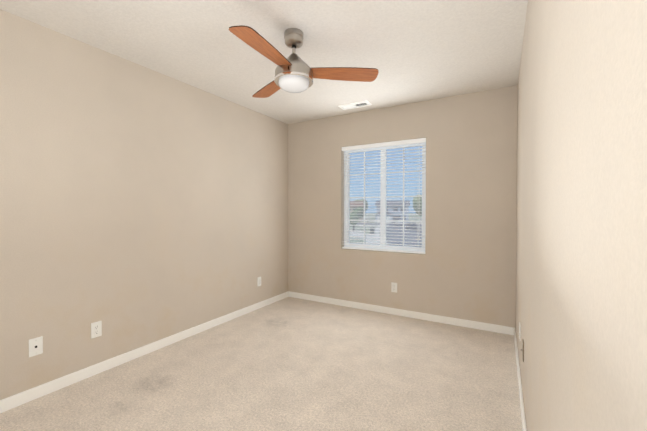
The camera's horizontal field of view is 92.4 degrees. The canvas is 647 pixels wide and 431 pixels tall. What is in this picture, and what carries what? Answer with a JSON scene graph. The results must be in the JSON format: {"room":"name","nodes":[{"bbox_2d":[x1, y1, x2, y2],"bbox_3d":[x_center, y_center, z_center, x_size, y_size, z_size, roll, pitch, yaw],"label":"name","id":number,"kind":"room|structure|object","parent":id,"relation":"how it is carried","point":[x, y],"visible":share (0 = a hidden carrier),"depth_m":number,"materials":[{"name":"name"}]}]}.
{"room":"empty bedroom","nodes":[
{"label":"empty bedroom","id":0,"kind":"room"},
{"bbox_2d":[0,9,287,399],"bbox_3d":[-1.623,-0.030,2.592,0.140,2.440,4.534,1,1,30],"label":"wall","id":1,"kind":"structure","parent":0,"point":[140,206],"depth_m":2.44,"materials":[{"name":"beige paint"}]},
{"bbox_2d":[29,336,42,356],"bbox_3d":[-1.874,0.859,2.022,0.007,0.115,0.070,1,1,30],"label":"outlet","id":2,"kind":"object","parent":1,"relation":"attached to","point":[35,346],"visible":1,"depth_m":2.02,"materials":[{"name":"white plastic"}]},
{"bbox_2d":[91,321,101,338],"bbox_3d":[-1.699,0.859,2.324,0.008,0.115,0.070,1,1,30],"label":"electrical outlet","id":3,"kind":"object","parent":1,"relation":"attached to","point":[96,329],"visible":1,"depth_m":2.32,"materials":[{"name":"white plastic"}]},
{"bbox_2d":[0,291,288,412],"bbox_3d":[-1.556,1.151,2.572,0.013,0.078,4.254,1,1,30],"label":"baseboard","id":4,"kind":"structure","parent":1,"relation":"attached to","point":[19,399],"depth_m":2.44,"materials":[{"name":"white wood"}]},
{"bbox_2d":[257,277,260,286],"bbox_3d":[-0.801,0.834,3.882,0.008,0.115,0.070,1,1,30],"label":"electrical outlet","id":5,"kind":"object","parent":1,"relation":"attached to","point":[258,281],"visible":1,"depth_m":3.87,"materials":[{"name":"white plastic"}]},
{"bbox_2d":[0,297,521,430],"bbox_3d":[-0.371,1.261,1.891,3.030,0.120,4.534,1,1,30],"label":"floor","id":6,"kind":"structure","parent":0,"point":[291,364],"depth_m":2.21,"materials":[{"name":"carpet"}]},
{"bbox_2d":[0,0,527,123],"bbox_3d":[-0.371,-1.299,1.852,3.030,0.120,4.534,1,1,30],"label":"ceiling","id":7,"kind":"structure","parent":0,"point":[413,51],"depth_m":2.24,"materials":[{"name":"paint"}]},
{"bbox_2d":[229,25,378,97],"bbox_3d":[-0.272,-1.047,2.055,1.052,0.390,0.966,1,1,30],"label":"fan","id":8,"kind":"object","parent":7,"relation":"hanging from","point":[295,72],"visible":1,"depth_m":2.07,"materials":[{"name":"brown wood"}]},
{"bbox_2d":[338,100,371,109],"bbox_3d":[0.359,-1.258,3.576,0.360,0.014,0.150,1,1,30],"label":"ceiling vent","id":9,"kind":"object","parent":7,"relation":"in","point":[355,105],"visible":1,"depth_m":3.56,"materials":[{"name":"white metal"}]},
{"bbox_2d":[288,85,517,326],"bbox_3d":[0.726,-0.048,3.775,2.750,2.440,0.140,1,1,30],"label":"wall","id":10,"kind":"structure","parent":0,"point":[463,266],"depth_m":3.41,"materials":[{"name":"beige paint"}]},
{"bbox_2d":[344,143,425,251],"bbox_3d":[0.737,-0.213,3.815,1.053,1.308,0.053,1,1,30],"label":"window","id":11,"kind":"structure","parent":10,"relation":"in","point":[382,214],"depth_m":3.80,"materials":[{"name":"white plastic"}]},
{"bbox_2d":[342,138,425,253],"bbox_3d":[0.698,-0.214,3.746,1.049,1.300,0.074,1,1,30],"label":"window blind","id":12,"kind":"object","parent":11,"relation":"attached to","point":[388,144],"visible":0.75,"depth_m":3.69,"materials":[{"name":"white plastic"}]},
{"bbox_2d":[391,282,396,292],"bbox_3d":[0.830,0.852,3.642,0.070,0.115,0.008,1,1,30],"label":"electrical outlet","id":13,"kind":"object","parent":10,"relation":"attached to","point":[393,287],"visible":1,"depth_m":3.64,"materials":[{"name":"white plastic"}]},
{"bbox_2d":[289,291,513,334],"bbox_3d":[0.688,1.134,3.726,2.724,0.078,0.013,1,1,30],"label":"baseboard","id":14,"kind":"structure","parent":10,"relation":"attached to","point":[449,320],"depth_m":3.54,"materials":[{"name":"white wood"}]},
{"bbox_2d":[515,0,646,430],"bbox_3d":[0.881,-0.008,1.150,0.140,2.440,4.534,1,1,30],"label":"wall","id":15,"kind":"structure","parent":0,"point":[581,265],"depth_m":0.53,"materials":[{"name":"beige paint"}]},
{"bbox_2d":[519,322,520,340],"bbox_3d":[1.406,0.835,2.224,0.008,0.115,0.070,1,1,30],"label":"electrical outlet","id":16,"kind":"object","parent":15,"relation":"attached to","point":[519,331],"visible":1,"depth_m":2.21,"materials":[{"name":"white plastic"}]},
{"bbox_2d":[514,327,526,430],"bbox_3d":[0.815,1.172,1.206,0.013,0.078,4.254,1,1,30],"label":"baseboard","id":17,"kind":"structure","parent":15,"relation":"attached to","point":[520,394],"depth_m":2.03,"materials":[{"name":"white wood"}]},
{"bbox_2d":[520,339,523,361],"bbox_3d":[1.215,0.828,1.900,0.016,0.115,0.070,1,1,30],"label":"outlet","id":18,"kind":"object","parent":15,"relation":"attached to","point":[522,349],"visible":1,"depth_m":1.89,"materials":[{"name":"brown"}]},
{"label":"outside","id":19,"kind":"structure","parent":0,"visible":0},
{"bbox_2d":[350,213,421,243],"bbox_3d":[81.162,1.414,201.309,460.000,0.500,410.000,1,1,30],"label":"land","id":20,"kind":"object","parent":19,"point":[369,216],"depth_m":85.39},
{"bbox_2d":[350,213,358,229],"bbox_3d":[6.224,1.392,65.473,2.299,3.680,2.749,1,1,30],"label":"tree","id":21,"kind":"object","parent":20,"relation":"on","point":[356,217],"depth_m":64.80,"materials":[{"name":"green plant"}]},
{"bbox_2d":[350,201,363,221],"bbox_3d":[7.813,-1.115,108.629,12.000,7.380,14.000,0,1,10],"label":"house","id":22,"kind":"structure","parent":20,"relation":"on","point":[356,202],"depth_m":107.01,"materials":[{"name":"beige paint"}]},
{"bbox_2d":[353,206,363,219],"bbox_3d":[11.488,-0.055,101.784,3.831,5.468,3.745,1,1,30],"label":"tree","id":23,"kind":"object","parent":20,"relation":"on","point":[358,212],"depth_m":100.63,"materials":[{"name":"green plant"}]},
{"bbox_2d":[350,232,379,237],"bbox_3d":[4.861,3.374,54.857,16.364,0.001,11.515,1,1,30],"label":"driveway","id":24,"kind":"structure","parent":20,"relation":"on","point":[366,235],"depth_m":51.49,"materials":[{"name":"white concrete"}]},
{"bbox_2d":[366,225,388,244],"bbox_3d":[17.343,3.487,47.766,46.151,0.001,87.889,1,1,30],"label":"walk","id":25,"kind":"structure","parent":20,"relation":"on","point":[371,241],"depth_m":46.10,"materials":[{"name":"white concrete"}]},
{"bbox_2d":[375,200,409,222],"bbox_3d":[23.669,-1.181,106.368,11.500,7.580,14.000,0,1,14],"label":"house","id":26,"kind":"structure","parent":20,"relation":"on","point":[399,206],"depth_m":103.50,"materials":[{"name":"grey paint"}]},
{"bbox_2d":[413,195,421,210],"bbox_3d":[33.313,-2.040,102.560,7.097,9.415,7.693,1,1,30],"label":"tree","id":27,"kind":"object","parent":20,"relation":"on","point":[414,200],"depth_m":100.76,"materials":[{"name":"green plant"}]},
{"label":"cross","id":28,"kind":"object","parent":20,"relation":"on","visible":0},
{"bbox_2d":[357,223,421,224],"bbox_3d":[25.150,2.767,93.909,133.170,0.001,52.954,1,1,30],"label":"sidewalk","id":29,"kind":"structure","parent":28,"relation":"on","point":[386,224],"depth_m":90.64,"materials":[{"name":"grey concrete"}]},
{"bbox_2d":[386,225,421,246],"bbox_3d":[17.636,3.469,47.984,41.146,0.001,85.730,1,1,30],"label":"street","id":30,"kind":"structure","parent":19,"point":[408,236],"depth_m":51.37,"materials":[{"name":"grey asphalt"}]},
{"bbox_2d":[406,222,416,229],"bbox_3d":[19.046,2.432,67.445,1.940,1.480,4.400,0,1,10],"label":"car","id":31,"kind":"object","parent":30,"relation":"on","point":[413,226],"depth_m":65.61,"materials":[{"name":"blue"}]}
]}

